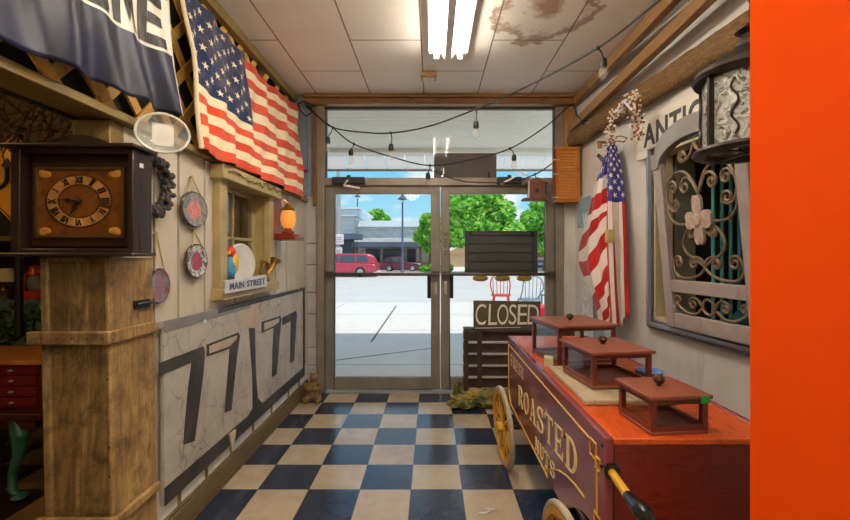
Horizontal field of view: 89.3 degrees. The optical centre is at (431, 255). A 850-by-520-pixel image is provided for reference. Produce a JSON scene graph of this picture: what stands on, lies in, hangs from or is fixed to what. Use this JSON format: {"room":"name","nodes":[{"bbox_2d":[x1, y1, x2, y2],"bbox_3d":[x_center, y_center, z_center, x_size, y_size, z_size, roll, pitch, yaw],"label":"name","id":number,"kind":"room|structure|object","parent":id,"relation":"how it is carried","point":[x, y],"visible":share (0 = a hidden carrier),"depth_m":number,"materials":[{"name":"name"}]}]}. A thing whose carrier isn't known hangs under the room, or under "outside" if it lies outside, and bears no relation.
{"room":"second-hand shop","nodes":[
{"label":"second-hand shop","id":0,"kind":"room"},
{"bbox_2d":[14,257,23,336],"bbox_3d":[-2.339,0.232,2.467,0.051,0.447,0.065,0,0,0],"label":"post","id":1,"kind":"object","parent":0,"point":[18,261],"depth_m":2.46,"materials":[{"name":"black paint"}]},
{"bbox_2d":[0,65,264,245],"bbox_3d":[-3.010,-0.110,3.600,3.180,3.000,0.100,0,0,0],"label":"wall","id":2,"kind":"structure","parent":0,"point":[240,204],"depth_m":3.55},
{"bbox_2d":[0,147,10,220],"bbox_3d":[-2.415,-0.408,2.467,0.057,0.413,0.065,0,0,0],"label":"diamond sign","id":3,"kind":"object","parent":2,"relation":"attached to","point":[5,192],"depth_m":2.45,"materials":[{"name":"yellow paint"}]},
{"bbox_2d":[0,0,305,480],"bbox_3d":[-1.361,-0.110,1.423,0.238,3.000,5.915,0,0,0],"label":"wall","id":4,"kind":"structure","parent":0,"point":[188,295],"depth_m":2.22,"materials":[{"name":"beige paint"}]},
{"bbox_2d":[0,0,183,116],"bbox_3d":[-1.179,-1.050,1.275,0.077,0.920,1.451,0,0,0],"label":"flag","id":5,"kind":"object","parent":4,"relation":"hanging from","point":[125,46],"visible":1,"depth_m":1.55,"materials":[{"name":"fabric"}]},
{"bbox_2d":[73,120,123,257],"bbox_3d":[-1.348,0.425,1.740,0.148,1.930,0.080,0,0,0],"label":"trim","id":6,"kind":"structure","parent":4,"relation":"attached to","point":[107,130],"depth_m":1.70,"materials":[{"name":"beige wood"}]},
{"bbox_2d":[0,55,307,201],"bbox_3d":[-1.323,-0.560,1.400,0.175,0.040,5.800,0,0,0],"label":"trim","id":7,"kind":"structure","parent":4,"relation":"attached to","point":[19,79],"depth_m":1.53,"materials":[{"name":"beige wood"}]},
{"bbox_2d":[152,232,169,303],"bbox_3d":[-1.264,0.054,1.977,0.033,0.333,0.150,0,0,0],"label":"plate","id":8,"kind":"object","parent":4,"relation":"attached to","point":[160,278],"visible":0.88,"depth_m":1.98,"materials":[{"name":"ceramic"}]},
{"bbox_2d":[133,112,190,153],"bbox_3d":[-1.153,-0.522,1.844,0.207,0.175,0.052,0,0,-32],"label":"glass dish","id":9,"kind":"object","parent":4,"relation":"attached to","point":[162,134],"visible":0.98,"depth_m":1.85,"materials":[{"name":"white"}]},
{"bbox_2d":[152,155,175,218],"bbox_3d":[-1.247,-0.315,1.913,0.061,0.304,0.306,0,0,0],"label":"wreath","id":10,"kind":"object","parent":4,"relation":"attached to","point":[164,203],"visible":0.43,"depth_m":1.99,"materials":[{"name":"plant"}]},
{"bbox_2d":[180,176,207,226],"bbox_3d":[-1.264,-0.287,2.272,0.033,0.274,0.250,0,0,0],"label":"plate","id":11,"kind":"object","parent":4,"relation":"attached to","point":[193,207],"visible":1,"depth_m":2.26,"materials":[{"name":"ceramic"}]},
{"bbox_2d":[184,229,207,277],"bbox_3d":[-1.264,-0.013,2.291,0.033,0.263,0.210,0,0,0],"label":"plate","id":12,"kind":"object","parent":4,"relation":"attached to","point":[195,259],"visible":1,"depth_m":2.28,"materials":[{"name":"ceramic"}]},
{"bbox_2d":[158,287,304,505],"bbox_3d":[-1.248,0.756,3.075,0.037,0.908,2.250,0,0,0],"label":"number sign","id":13,"kind":"object","parent":4,"relation":"attached to","point":[221,369],"visible":1,"depth_m":2.51,"materials":[{"name":"white paint"}]},
{"bbox_2d":[157,363,306,519],"bbox_3d":[-1.276,1.169,3.085,0.007,0.159,2.570,0,0,0],"label":"trim","id":14,"kind":"structure","parent":4,"relation":"attached to","point":[163,512],"depth_m":2.53,"materials":[{"name":"wood"}]},
{"bbox_2d":[164,379,308,519],"bbox_3d":[-1.264,1.320,3.075,0.029,0.140,2.590,0,0,0],"label":"baseboard","id":15,"kind":"structure","parent":4,"relation":"attached to","point":[205,492],"depth_m":2.69,"materials":[{"name":"brown wood"}]},
{"bbox_2d":[178,380,299,505],"bbox_3d":[-1.268,1.185,3.130,0.005,0.129,1.964,0,0,0],"label":"trim","id":16,"kind":"structure","parent":4,"relation":"attached to","point":[231,451],"depth_m":2.42,"materials":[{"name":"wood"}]},
{"bbox_2d":[210,163,280,300],"bbox_3d":[-1.302,-0.138,2.935,0.215,0.795,0.930,0,0,0],"label":"window","id":17,"kind":"structure","parent":4,"relation":"in","point":[260,239],"depth_m":2.92,"materials":[{"name":"green paint"}]},
{"bbox_2d":[227,246,238,279],"bbox_3d":[-1.255,0.064,2.667,0.081,0.253,0.122,0,0,18],"label":"bird figurine","id":18,"kind":"object","parent":17,"relation":"on","point":[232,256],"visible":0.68,"depth_m":2.65,"materials":[{"name":"ceramic"}]},
{"bbox_2d":[232,243,254,278],"bbox_3d":[-1.284,0.050,2.897,0.014,0.268,0.232,0,0,26],"label":"oval plate","id":19,"kind":"object","parent":17,"relation":"on","point":[246,268],"visible":0.57,"depth_m":2.92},
{"bbox_2d":[224,275,266,293],"bbox_3d":[-1.184,0.175,2.769,0.016,0.086,0.612,0,0,0],"label":"street sign","id":20,"kind":"object","parent":17,"relation":"attached to","point":[247,283],"visible":1,"depth_m":2.71,"materials":[{"name":"white metal"}]},
{"bbox_2d":[228,171,288,195],"bbox_3d":[-1.186,-0.497,3.045,0.016,0.052,1.051,0,0,0],"label":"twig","id":21,"kind":"object","parent":17,"relation":"attached to","point":[239,174],"visible":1,"depth_m":3.00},
{"bbox_2d":[259,257,280,281],"bbox_3d":[-1.205,0.098,3.205,0.089,0.184,0.297,0,0,0],"label":"horn","id":22,"kind":"object","parent":17,"relation":"on","point":[274,261],"visible":0.76,"depth_m":3.22,"materials":[{"name":"gold metal"}]},
{"bbox_2d":[180,0,313,198],"bbox_3d":[-1.256,-1.025,3.248,0.200,0.994,2.040,0,0,0],"label":"flag","id":23,"kind":"object","parent":4,"relation":"attached to","point":[244,121],"depth_m":2.80,"materials":[{"name":"fabric"}]},
{"bbox_2d":[198,0,295,101],"bbox_3d":[-1.383,-1.575,1.400,0.055,0.069,5.800,0,0,0],"label":"trim","id":24,"kind":"structure","parent":4,"relation":"attached to","point":[213,6],"depth_m":3.16,"materials":[{"name":"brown wood"}]},
{"bbox_2d":[274,198,303,240],"bbox_3d":[-1.174,-0.313,3.465,0.208,0.368,0.310,0,0,0],"label":"wall lamp","id":25,"kind":"object","parent":4,"relation":"attached to","point":[284,218],"visible":0.8,"depth_m":3.44,"materials":[{"name":"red glass"}]},
{"bbox_2d":[274,233,303,240],"bbox_3d":[-1.160,-0.153,3.480,0.180,0.050,0.240,0,0,0],"label":"shelf","id":26,"kind":"object","parent":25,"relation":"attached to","point":[277,236],"depth_m":3.38,"materials":[{"name":"red wood"}]},
{"bbox_2d":[0,393,582,519],"bbox_3d":[-1.150,1.440,1.000,6.900,0.100,7.200,0,0,0],"label":"floor","id":27,"kind":"structure","parent":0,"point":[342,456],"depth_m":2.79,"materials":[{"name":"tile"}]},
{"bbox_2d":[0,293,41,457],"bbox_3d":[-2.961,0.823,3.016,1.102,1.134,0.187,0,0,0],"label":"potted plant","id":28,"kind":"object","parent":27,"relation":"on","point":[7,337],"visible":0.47,"depth_m":2.98,"materials":[{"name":"green plant"}]},
{"bbox_2d":[0,409,42,501],"bbox_3d":[-2.710,1.140,2.663,1.000,0.500,0.515,0,0,0],"label":"table","id":29,"kind":"object","parent":27,"relation":"on","point":[19,422],"visible":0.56,"depth_m":2.46,"materials":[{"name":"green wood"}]},
{"bbox_2d":[0,346,42,408],"bbox_3d":[-2.565,0.745,2.670,0.650,0.290,0.420,0,0,0],"label":"chest","id":30,"kind":"object","parent":29,"relation":"on","point":[20,366],"visible":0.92,"depth_m":2.49,"materials":[{"name":"paint"}]},
{"bbox_2d":[0,211,72,427],"bbox_3d":[-3.125,0.340,3.290,1.450,2.100,0.420,0,0,0],"label":"shelf unit","id":31,"kind":"object","parent":27,"relation":"on","point":[32,281],"visible":0.02,"depth_m":3.48,"materials":[{"name":"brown wood"}]},
{"bbox_2d":[0,268,13,298],"bbox_3d":[-3.280,0.215,3.300,0.190,0.240,0.190,0,0,0],"label":"lamp","id":32,"kind":"object","parent":31,"relation":"on","point":[6,274],"visible":0.84,"depth_m":3.28,"materials":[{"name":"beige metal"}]},
{"bbox_2d":[24,258,40,298],"bbox_3d":[-3.030,0.173,3.280,0.148,0.323,0.148,0,0,45],"label":"hurricane lantern","id":33,"kind":"object","parent":31,"relation":"on","point":[34,269],"visible":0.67,"depth_m":3.25,"materials":[{"name":"red metal"}]},
{"bbox_2d":[26,257,160,519],"bbox_3d":[-1.359,0.698,1.752,0.329,1.384,0.295,0,0,0],"label":"wooden column","id":34,"kind":"structure","parent":27,"relation":"on","point":[96,337],"depth_m":1.65,"materials":[{"name":"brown wood"}]},
{"bbox_2d":[0,134,157,256],"bbox_3d":[-1.347,-0.228,1.647,0.506,0.460,0.145,0,0,0],"label":"clock","id":35,"kind":"object","parent":34,"relation":"on","point":[77,195],"visible":1,"depth_m":1.62,"materials":[{"name":"black wood"}]},
{"bbox_2d":[302,372,322,403],"bbox_3d":[-1.130,1.254,4.093,0.177,0.280,0.192,0,0,0],"label":"bear figurine","id":36,"kind":"object","parent":27,"relation":"on","point":[313,388],"visible":1,"depth_m":4.06,"materials":[{"name":"brown plastic"}]},
{"bbox_2d":[447,381,509,409],"bbox_3d":[0.479,1.278,3.964,0.686,0.216,0.252,0,0,0],"label":"plant","id":37,"kind":"object","parent":27,"relation":"on","point":[475,397],"visible":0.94,"depth_m":3.90,"materials":[{"name":"green plant"}]},
{"bbox_2d":[478,507,494,513],"bbox_3d":[0.297,1.378,2.326,0.098,0.016,0.042,0,0,-34],"label":"paper scrap","id":38,"kind":"object","parent":27,"relation":"on","point":[489,509],"visible":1,"depth_m":2.32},
{"bbox_2d":[463,327,574,392],"bbox_3d":[0.834,1.045,4.178,1.060,0.691,0.185,0,0,0],"label":"rack","id":39,"kind":"object","parent":27,"relation":"on","point":[485,364],"visible":0.43,"depth_m":4.15,"materials":[{"name":"brown wood"}]},
{"bbox_2d":[473,300,539,328],"bbox_3d":[0.717,0.559,4.109,0.646,0.266,0.062,0,0,0],"label":"sign","id":40,"kind":"object","parent":39,"relation":"on","point":[486,314],"visible":0.97,"depth_m":4.10,"materials":[{"name":"white paint"}]},
{"bbox_2d":[493,336,749,519],"bbox_3d":[0.848,0.988,2.152,0.858,0.796,2.075,0,0,0],"label":"cart","id":41,"kind":"object","parent":27,"relation":"on","point":[597,462],"visible":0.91,"depth_m":1.47,"materials":[{"name":"red paint"}]},
{"bbox_2d":[544,355,552,366],"bbox_3d":[0.627,0.567,2.315,0.046,0.050,0.078,0,0,14],"label":"card","id":42,"kind":"object","parent":41,"relation":"on","point":[548,360],"visible":0.87,"depth_m":2.29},
{"bbox_2d":[529,313,618,365],"bbox_3d":[0.807,0.463,2.488,0.359,0.258,0.379,0,0,-10],"label":"display case","id":43,"kind":"object","parent":41,"relation":"on","point":[570,322],"visible":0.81,"depth_m":2.41,"materials":[{"name":"red wood"}]},
{"bbox_2d":[548,366,647,404],"bbox_3d":[0.787,0.582,1.970,0.365,0.020,0.540,0,0,0],"label":"wooden tray","id":44,"kind":"object","parent":41,"relation":"on","point":[584,393],"visible":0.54,"depth_m":1.81,"materials":[{"name":"brown wood"}]},
{"bbox_2d":[560,336,655,388],"bbox_3d":[0.807,0.473,2.012,0.299,0.197,0.324,0,0,-7],"label":"display case","id":45,"kind":"object","parent":44,"relation":"on","point":[594,375],"visible":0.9,"depth_m":1.97,"materials":[{"name":"red wood"}]},
{"bbox_2d":[634,367,663,376],"bbox_3d":[1.040,0.569,2.060,0.130,0.045,0.130,0,0,0],"label":"glass ashtray","id":46,"kind":"object","parent":41,"relation":"on","point":[640,370],"visible":0.5,"depth_m":2.07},
{"bbox_2d":[615,374,712,435],"bbox_3d":[0.809,0.506,1.521,0.220,0.170,0.227,0,0,-6],"label":"display case","id":47,"kind":"object","parent":41,"relation":"on","point":[659,417],"visible":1,"depth_m":1.47,"materials":[{"name":"red wood"}]},
{"bbox_2d":[289,99,315,380],"bbox_3d":[-1.373,-0.110,4.430,0.415,3.000,0.100,0,0,0],"label":"wall","id":48,"kind":"structure","parent":0,"point":[305,124],"depth_m":4.38,"materials":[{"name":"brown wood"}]},
{"bbox_2d":[313,107,315,205],"bbox_3d":[-1.183,-1.010,4.418,0.045,1.000,0.125,0,0,0],"label":"trim","id":49,"kind":"structure","parent":48,"relation":"attached to","point":[314,108],"depth_m":4.36,"materials":[{"name":"brown wood"}]},
{"bbox_2d":[325,186,439,389],"bbox_3d":[-0.501,0.326,4.403,1.168,2.078,0.181,0,0,0],"label":"door","id":50,"kind":"structure","parent":48,"relation":"in","point":[333,382],"depth_m":4.38,"materials":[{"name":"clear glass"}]},
{"bbox_2d":[316,106,563,393],"bbox_3d":[0.082,-0.074,4.410,2.504,2.968,0.140,0,0,0],"label":"door frame","id":51,"kind":"structure","parent":48,"relation":"attached to","point":[322,182],"depth_m":4.35,"materials":[{"name":"wood"}]},
{"bbox_2d":[332,175,364,188],"bbox_3d":[-0.835,-0.737,4.280,0.326,0.144,0.130,0,0,0],"label":"door closer","id":52,"kind":"object","parent":51,"relation":"attached to","point":[335,180],"depth_m":4.28,"materials":[{"name":"brown metal"}]},
{"bbox_2d":[325,108,554,177],"bbox_3d":[0.082,-1.156,4.410,2.344,0.724,0.040,0,0,0],"label":"window","id":53,"kind":"structure","parent":48,"relation":"in","point":[326,109],"depth_m":4.40,"materials":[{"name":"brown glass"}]},
{"bbox_2d":[434,153,495,177],"bbox_3d":[0.342,-0.927,4.437,0.643,0.266,0.036,0,0,0],"label":"hanging sign","id":54,"kind":"object","parent":53,"relation":"hanging from","point":[485,167],"visible":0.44,"depth_m":4.42,"materials":[{"name":"wood"}]},
{"bbox_2d":[521,173,550,201],"bbox_3d":[1.029,-0.693,4.281,0.263,0.289,0.162,0,0,0],"label":"birdhouse","id":55,"kind":"object","parent":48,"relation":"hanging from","point":[535,187],"visible":0.97,"depth_m":4.22,"materials":[{"name":"red wood"}]},
{"bbox_2d":[335,303,543,387],"bbox_3d":[1.500,1.472,8.750,21.000,0.115,8.500,0,0,0],"label":"sidewalk","id":56,"kind":"object","parent":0,"point":[354,333],"depth_m":7.29,"materials":[{"name":"concrete"}]},
{"bbox_2d":[335,303,472,364],"bbox_3d":[1.500,1.413,8.750,21.000,0.002,8.500,0,0,0],"label":"joint","id":57,"kind":"object","parent":56,"relation":"on","point":[390,314],"visible":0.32,"depth_m":7.45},
{"bbox_2d":[490,276,510,300],"bbox_3d":[1.701,0.919,10.600,0.507,1.000,0.481,0,0,14],"label":"spindle chair","id":58,"kind":"object","parent":56,"relation":"on","point":[507,295],"visible":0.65,"depth_m":10.44,"materials":[{"name":"paint"}]},
{"bbox_2d":[517,276,543,303],"bbox_3d":[2.301,0.934,10.200,0.564,0.971,0.535,0,0,-14],"label":"spindle chair","id":59,"kind":"object","parent":56,"relation":"on","point":[525,298],"visible":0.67,"depth_m":10.02,"materials":[{"name":"paint"}]},
{"bbox_2d":[540,304,543,326],"bbox_3d":[2.200,1.185,8.400,0.480,0.460,0.480,0,0,0],"label":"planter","id":60,"kind":"object","parent":56,"relation":"on","point":[541,305],"visible":0.09,"depth_m":8.22,"materials":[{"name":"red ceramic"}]},
{"bbox_3d":[-5.500,-0.060,6.505,0.140,2.960,0.130,0,0,0],"label":"post","id":61,"kind":"object","parent":56,"relation":"on","visible":0},
{"bbox_2d":[328,111,551,154],"bbox_3d":[0.500,-1.640,5.540,13.000,0.180,2.080,0,0,0],"label":"canopy roof","id":62,"kind":"structure","parent":61,"relation":"on","point":[498,131],"depth_m":5.56,"materials":[{"name":"paint"}]},
{"bbox_2d":[328,155,551,170],"bbox_3d":[0.506,-1.472,6.750,13.012,0.225,0.340,0,0,0],"label":"canopy edge","id":63,"kind":"structure","parent":62,"relation":"attached to","point":[335,162],"depth_m":6.77,"materials":[{"name":"white"}]},
{"bbox_2d":[336,274,543,301],"bbox_3d":[0.000,1.625,25.500,120.000,0.130,25.000,0,0,0],"label":"street","id":64,"kind":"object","parent":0,"point":[348,288],"depth_m":20.64,"materials":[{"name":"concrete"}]},
{"bbox_2d":[336,171,343,253],"bbox_3d":[-7.561,-2.825,34.949,0.840,8.770,0.499,0,0,0],"label":"utility pole","id":65,"kind":"object","parent":64,"relation":"on","point":[339,237],"visible":0.55,"depth_m":34.84,"materials":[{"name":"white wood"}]},
{"bbox_2d":[336,253,379,276],"bbox_3d":[-7.060,0.685,32.585,6.180,1.750,2.270,0,0,0],"label":"suv","id":66,"kind":"object","parent":64,"relation":"on","point":[344,262],"visible":0.43,"depth_m":31.59,"materials":[{"name":"red paint"}]},
{"bbox_2d":[336,272,543,302],"bbox_3d":[0.000,1.500,25.650,120.000,0.180,25.300,0,0,0],"label":"kerb","id":67,"kind":"object","parent":64,"relation":"on","point":[440,272],"depth_m":13.04,"materials":[{"name":"concrete"}]},
{"bbox_2d":[216,0,690,98],"bbox_3d":[-1.100,-1.670,0.950,7.000,0.120,7.100,0,0,0],"label":"ceiling","id":68,"kind":"structure","parent":0,"point":[315,46],"depth_m":3.24,"materials":[{"name":"tile"}]},
{"bbox_2d":[0,93,157,169],"bbox_3d":[-2.129,-0.989,2.232,1.272,1.223,1.027,0,0,-34],"label":"dried branches","id":69,"kind":"object","parent":68,"relation":"hanging from","point":[24,115],"visible":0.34,"depth_m":2.24,"materials":[{"name":"brown plant"}]},
{"bbox_2d":[421,71,436,81],"bbox_3d":[-0.030,-1.579,3.800,0.140,0.059,0.120,0,0,0],"label":"ceiling box","id":70,"kind":"object","parent":68,"relation":"attached to","point":[426,76],"visible":1,"depth_m":3.75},
{"bbox_2d":[423,77,433,81],"bbox_3d":[-0.030,-1.558,3.800,0.090,0.015,0.080,0,0,0],"label":"vent","id":71,"kind":"object","parent":70,"relation":"attached to","point":[426,79],"depth_m":3.78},
{"bbox_2d":[428,0,476,60],"bbox_3d":[0.125,-1.567,2.730,0.300,0.084,1.260,0,0,0],"label":"ceiling light","id":72,"kind":"object","parent":68,"relation":"attached to","point":[450,22],"visible":1,"depth_m":2.92,"materials":[{"name":"beige"}]},
{"bbox_2d":[691,0,749,164],"bbox_3d":[1.262,-1.006,1.700,0.408,1.206,0.408,0,0,0],"label":"lantern","id":73,"kind":"object","parent":68,"relation":"hanging from","point":[722,87],"visible":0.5,"depth_m":1.64,"materials":[{"name":"brown metal"}]},
{"bbox_2d":[376,267,541,271],"bbox_3d":[0.000,1.570,89.150,180.000,0.240,101.700,0,0,0],"label":"ground","id":74,"kind":"structure","parent":0,"point":[456,269],"depth_m":43.00,"materials":[{"name":"concrete"}]},
{"bbox_2d":[367,208,391,220],"bbox_3d":[-8.059,-2.756,62.027,4.966,8.517,3.077,0,0,0],"label":"tree","id":75,"kind":"object","parent":74,"relation":"on","point":[379,215],"visible":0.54,"depth_m":61.18,"materials":[{"name":"green plant"}]},
{"bbox_2d":[341,207,440,270],"bbox_3d":[-6.419,-1.653,48.200,16.260,6.643,12.400,0,0,0],"label":"building","id":76,"kind":"object","parent":74,"relation":"on","point":[362,235],"visible":0.31,"depth_m":45.76,"materials":[{"name":"concrete"}]},
{"bbox_2d":[380,257,420,271],"bbox_3d":[-2.927,0.750,40.835,3.706,1.400,1.970,0,0,0],"label":"parked car","id":77,"kind":"object","parent":74,"relation":"on","point":[389,263],"visible":0.98,"depth_m":39.90,"materials":[{"name":"red paint"}]},
{"bbox_2d":[398,194,406,271],"bbox_3d":[-2.648,-2.134,38.600,0.900,7.167,0.877,0,0,0],"label":"street lamp","id":78,"kind":"object","parent":74,"relation":"on","point":[402,197],"visible":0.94,"depth_m":38.52,"materials":[{"name":"grey metal"}]},
{"bbox_2d":[412,212,440,271],"bbox_3d":[-0.015,-1.331,40.122,3.812,5.659,3.033,0,0,0],"label":"tree","id":79,"kind":"object","parent":74,"relation":"on","point":[422,235],"visible":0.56,"depth_m":39.51,"materials":[{"name":"green plant"}]},
{"bbox_2d":[419,264,453,271],"bbox_3d":[0.402,1.117,38.995,3.210,1.043,1.110,0,0,0],"label":"bush","id":80,"kind":"object","parent":74,"relation":"on","point":[423,268],"visible":0.42,"depth_m":38.81,"materials":[{"name":"green plant"}]},
{"bbox_2d":[450,246,464,266],"bbox_3d":[4.850,-0.180,60.000,6.500,3.260,9.000,0,0,0],"label":"building","id":81,"kind":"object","parent":74,"relation":"on","point":[457,255],"visible":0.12,"depth_m":56.00,"materials":[{"name":"beige"}]},
{"bbox_2d":[440,194,526,247],"bbox_3d":[4.178,-2.329,36.240,7.415,7.670,4.644,0,0,0],"label":"tree","id":82,"kind":"object","parent":74,"relation":"on","point":[480,212],"visible":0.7,"depth_m":35.04,"materials":[{"name":"green plant"}]},
{"bbox_2d":[519,202,543,271],"bbox_3d":[10.792,-2.002,40.261,8.228,7.012,4.306,0,0,0],"label":"tree","id":83,"kind":"object","parent":74,"relation":"on","point":[536,211],"visible":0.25,"depth_m":39.39,"materials":[{"name":"green plant"}]},
{"bbox_2d":[538,255,543,270],"bbox_3d":[12.300,0.320,44.900,6.200,2.260,6.600,0,0,0],"label":"striped building","id":84,"kind":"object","parent":74,"relation":"on","point":[540,258],"visible":0.02,"depth_m":42.00,"materials":[{"name":"white"}]},
{"bbox_2d":[564,203,574,315],"bbox_3d":[1.542,-0.110,4.430,0.417,3.000,0.100,0,0,0],"label":"wall","id":85,"kind":"structure","parent":0,"point":[569,208],"depth_m":4.38,"materials":[{"name":"white paint"}]},
{"bbox_2d":[441,186,554,389],"bbox_3d":[0.669,0.326,4.403,1.158,2.078,0.181,0,0,0],"label":"door","id":86,"kind":"structure","parent":85,"relation":"in","point":[447,381],"depth_m":4.38,"materials":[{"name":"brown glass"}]},
{"bbox_2d":[464,231,537,281],"bbox_3d":[0.722,0.003,4.486,0.760,0.529,0.109,0,0,0],"label":"board","id":87,"kind":"object","parent":86,"relation":"attached to","point":[485,251],"visible":0.91,"depth_m":4.50,"materials":[{"name":"grey wood"}]},
{"bbox_2d":[497,172,530,184],"bbox_3d":[0.812,-0.761,4.265,0.321,0.122,0.160,0,0,0],"label":"door closer","id":88,"kind":"object","parent":86,"relation":"attached to","point":[508,178],"depth_m":4.28,"materials":[{"name":"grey metal"}]},
{"bbox_2d":[435,163,552,183],"bbox_3d":[0.603,-0.810,4.224,1.152,0.193,0.051,0,0,3],"label":"loose cable","id":89,"kind":"object","parent":88,"relation":"attached to","point":[551,163],"visible":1,"depth_m":4.24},
{"bbox_2d":[563,106,575,146],"bbox_3d":[1.390,-1.075,4.350,0.120,0.870,0.060,0,0,0],"label":"trim","id":90,"kind":"structure","parent":85,"relation":"attached to","point":[569,115],"depth_m":4.32,"materials":[{"name":"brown wood"}]},
{"bbox_2d":[575,0,749,419],"bbox_3d":[1.871,-0.110,0.946,0.120,3.000,7.116,0,0,-6],"label":"wall","id":91,"kind":"structure","parent":0,"point":[724,374],"depth_m":3.09,"materials":[{"name":"white paint"}]},
{"bbox_2d":[306,0,660,150],"bbox_3d":[0.271,-1.196,3.361,3.483,0.633,0.555,0,0,39],"label":"string light","id":92,"kind":"object","parent":91,"relation":"hanging from","point":[603,61],"visible":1,"depth_m":3.46,"materials":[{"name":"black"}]},
{"bbox_2d":[388,144,393,150],"bbox_3d":[-0.377,-0.999,3.950,0.048,0.062,0.047,0,0,0],"label":"bulb socket","id":93,"kind":"object","parent":92,"relation":"attached to","point":[390,148],"depth_m":3.93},
{"bbox_2d":[473,121,478,128],"bbox_3d":[0.368,-1.100,3.600,0.048,0.062,0.047,0,0,0],"label":"bulb socket","id":94,"kind":"object","parent":92,"relation":"attached to","point":[475,124],"depth_m":3.58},
{"bbox_2d":[599,57,606,68],"bbox_3d":[1.135,-1.283,2.850,0.048,0.062,0.047,0,0,0],"label":"bulb socket","id":95,"kind":"object","parent":92,"relation":"attached to","point":[603,61],"depth_m":2.83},
{"bbox_2d":[552,147,579,202],"bbox_3d":[1.313,-0.796,4.263,0.273,0.537,0.188,0,0,0],"label":"upper cabinet","id":96,"kind":"object","parent":91,"relation":"attached to","point":[565,160],"visible":1,"depth_m":4.19,"materials":[{"name":"orange wood"}]},
{"bbox_2d":[577,193,603,337],"bbox_3d":[1.473,0.145,4.023,0.035,1.450,0.475,0,0,-7],"label":"board","id":97,"kind":"object","parent":91,"relation":"attached to","point":[585,303],"visible":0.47,"depth_m":4.11,"materials":[{"name":"white paint"}]},
{"bbox_2d":[578,141,629,326],"bbox_3d":[1.411,-0.207,3.571,0.224,1.553,0.732,0,0,6],"label":"flag","id":98,"kind":"object","parent":91,"relation":"attached to","point":[603,252],"visible":0.96,"depth_m":3.41,"materials":[{"name":"fabric"}]},
{"bbox_2d":[604,89,645,145],"bbox_3d":[1.395,-0.962,3.153,0.156,0.358,0.538,0,0,-6],"label":"flower garland","id":99,"kind":"object","parent":91,"relation":"attached to","point":[633,95],"visible":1,"depth_m":3.00},
{"bbox_2d":[572,0,680,106],"bbox_3d":[1.445,-1.550,2.830,0.060,0.085,3.060,0,0,0],"label":"trim","id":100,"kind":"structure","parent":91,"relation":"attached to","point":[663,8],"depth_m":3.11,"materials":[{"name":"beige wood"}]},
{"bbox_2d":[569,0,716,132],"bbox_3d":[1.472,-1.373,2.980,0.060,0.269,2.768,0,0,-3],"label":"trim","id":101,"kind":"structure","parent":91,"relation":"attached to","point":[694,9],"depth_m":2.90,"materials":[{"name":"beige wood"}]},
{"bbox_2d":[567,9,748,146],"bbox_3d":[1.574,-1.165,2.675,0.111,0.183,3.375,0,0,-6],"label":"trim","id":102,"kind":"structure","parent":91,"relation":"attached to","point":[684,68],"depth_m":2.72,"materials":[{"name":"brown wood"}]},
{"bbox_2d":[637,91,698,161],"bbox_3d":[1.600,-0.848,2.444,0.024,0.295,1.500,0,0,-6],"label":"sign","id":103,"kind":"object","parent":91,"relation":"attached to","point":[656,123],"visible":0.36,"depth_m":2.89,"materials":[{"name":"grey paint"}]},
{"bbox_2d":[646,133,749,355],"bbox_3d":[1.671,-0.140,2.507,0.160,1.324,1.217,0,0,-6],"label":"window","id":104,"kind":"structure","parent":91,"relation":"in","point":[656,318],"depth_m":3.03,"materials":[{"name":"grey metal"}]},
{"bbox_2d":[650,111,749,345],"bbox_3d":[1.509,-0.173,2.417,0.168,1.243,0.721,0,0,-5],"label":"window grille","id":105,"kind":"object","parent":104,"relation":"in","point":[697,221],"visible":0.88,"depth_m":2.42,"materials":[{"name":"grey wood"}]},
{"bbox_2d":[673,150,736,321],"bbox_3d":[1.970,-0.140,3.128,0.520,1.260,0.020,0,0,-6],"label":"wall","id":106,"kind":"structure","parent":0,"point":[703,251],"depth_m":3.13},
{"bbox_2d":[741,241,745,304],"bbox_3d":[2.295,-0.140,2.601,0.020,1.260,1.136,0,0,-6],"label":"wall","id":107,"kind":"structure","parent":0,"point":[743,280],"depth_m":3.09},
{"bbox_2d":[750,0,849,519],"bbox_3d":[1.495,-0.110,1.050,1.510,3.000,0.100,0,0,0],"label":"wall","id":108,"kind":"structure","parent":0,"point":[800,49],"depth_m":1.00,"materials":[{"name":"paint"}]},
{"bbox_3d":[0.081,-1.574,4.440,2.504,0.072,0.080,0,0,0],"label":"wall","id":109,"kind":"structure","parent":0,"visible":0},
{"bbox_2d":[303,93,575,107],"bbox_3d":[0.085,-1.562,4.325,2.730,0.094,0.150,0,0,0],"label":"trim","id":110,"kind":"structure","parent":109,"relation":"attached to","point":[328,100],"depth_m":4.28,"materials":[{"name":"brown wood"}]},
{"bbox_2d":[306,103,573,178],"bbox_3d":[0.068,-1.094,4.239,2.647,0.839,0.085,0,0,0],"label":"string light","id":111,"kind":"object","parent":109,"relation":"hanging from","point":[509,148],"visible":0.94,"depth_m":4.25,"materials":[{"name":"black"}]},
{"bbox_3d":[2.036,0.505,2.575,0.652,0.030,1.185,0,0,0],"label":"floor","id":112,"kind":"structure","parent":0,"visible":0},
{"bbox_2d":[673,156,695,314],"bbox_3d":[1.804,-0.110,3.073,0.160,1.200,0.030,0,0,-6],"label":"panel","id":113,"kind":"object","parent":112,"relation":"on","point":[689,165],"visible":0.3,"depth_m":3.06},
{"bbox_2d":[711,164,746,320],"bbox_3d":[2.066,-0.095,2.974,0.320,1.170,0.080,0,0,-6],"label":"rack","id":114,"kind":"object","parent":112,"relation":"on","point":[712,165],"visible":0.17,"depth_m":2.96,"materials":[{"name":"metal"}]},
{"bbox_2d":[731,307,748,325],"bbox_3d":[1.829,0.390,2.437,0.219,0.200,0.219,0,0,0],"label":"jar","id":115,"kind":"object","parent":112,"relation":"on","point":[738,314],"visible":0.11,"depth_m":2.42,"materials":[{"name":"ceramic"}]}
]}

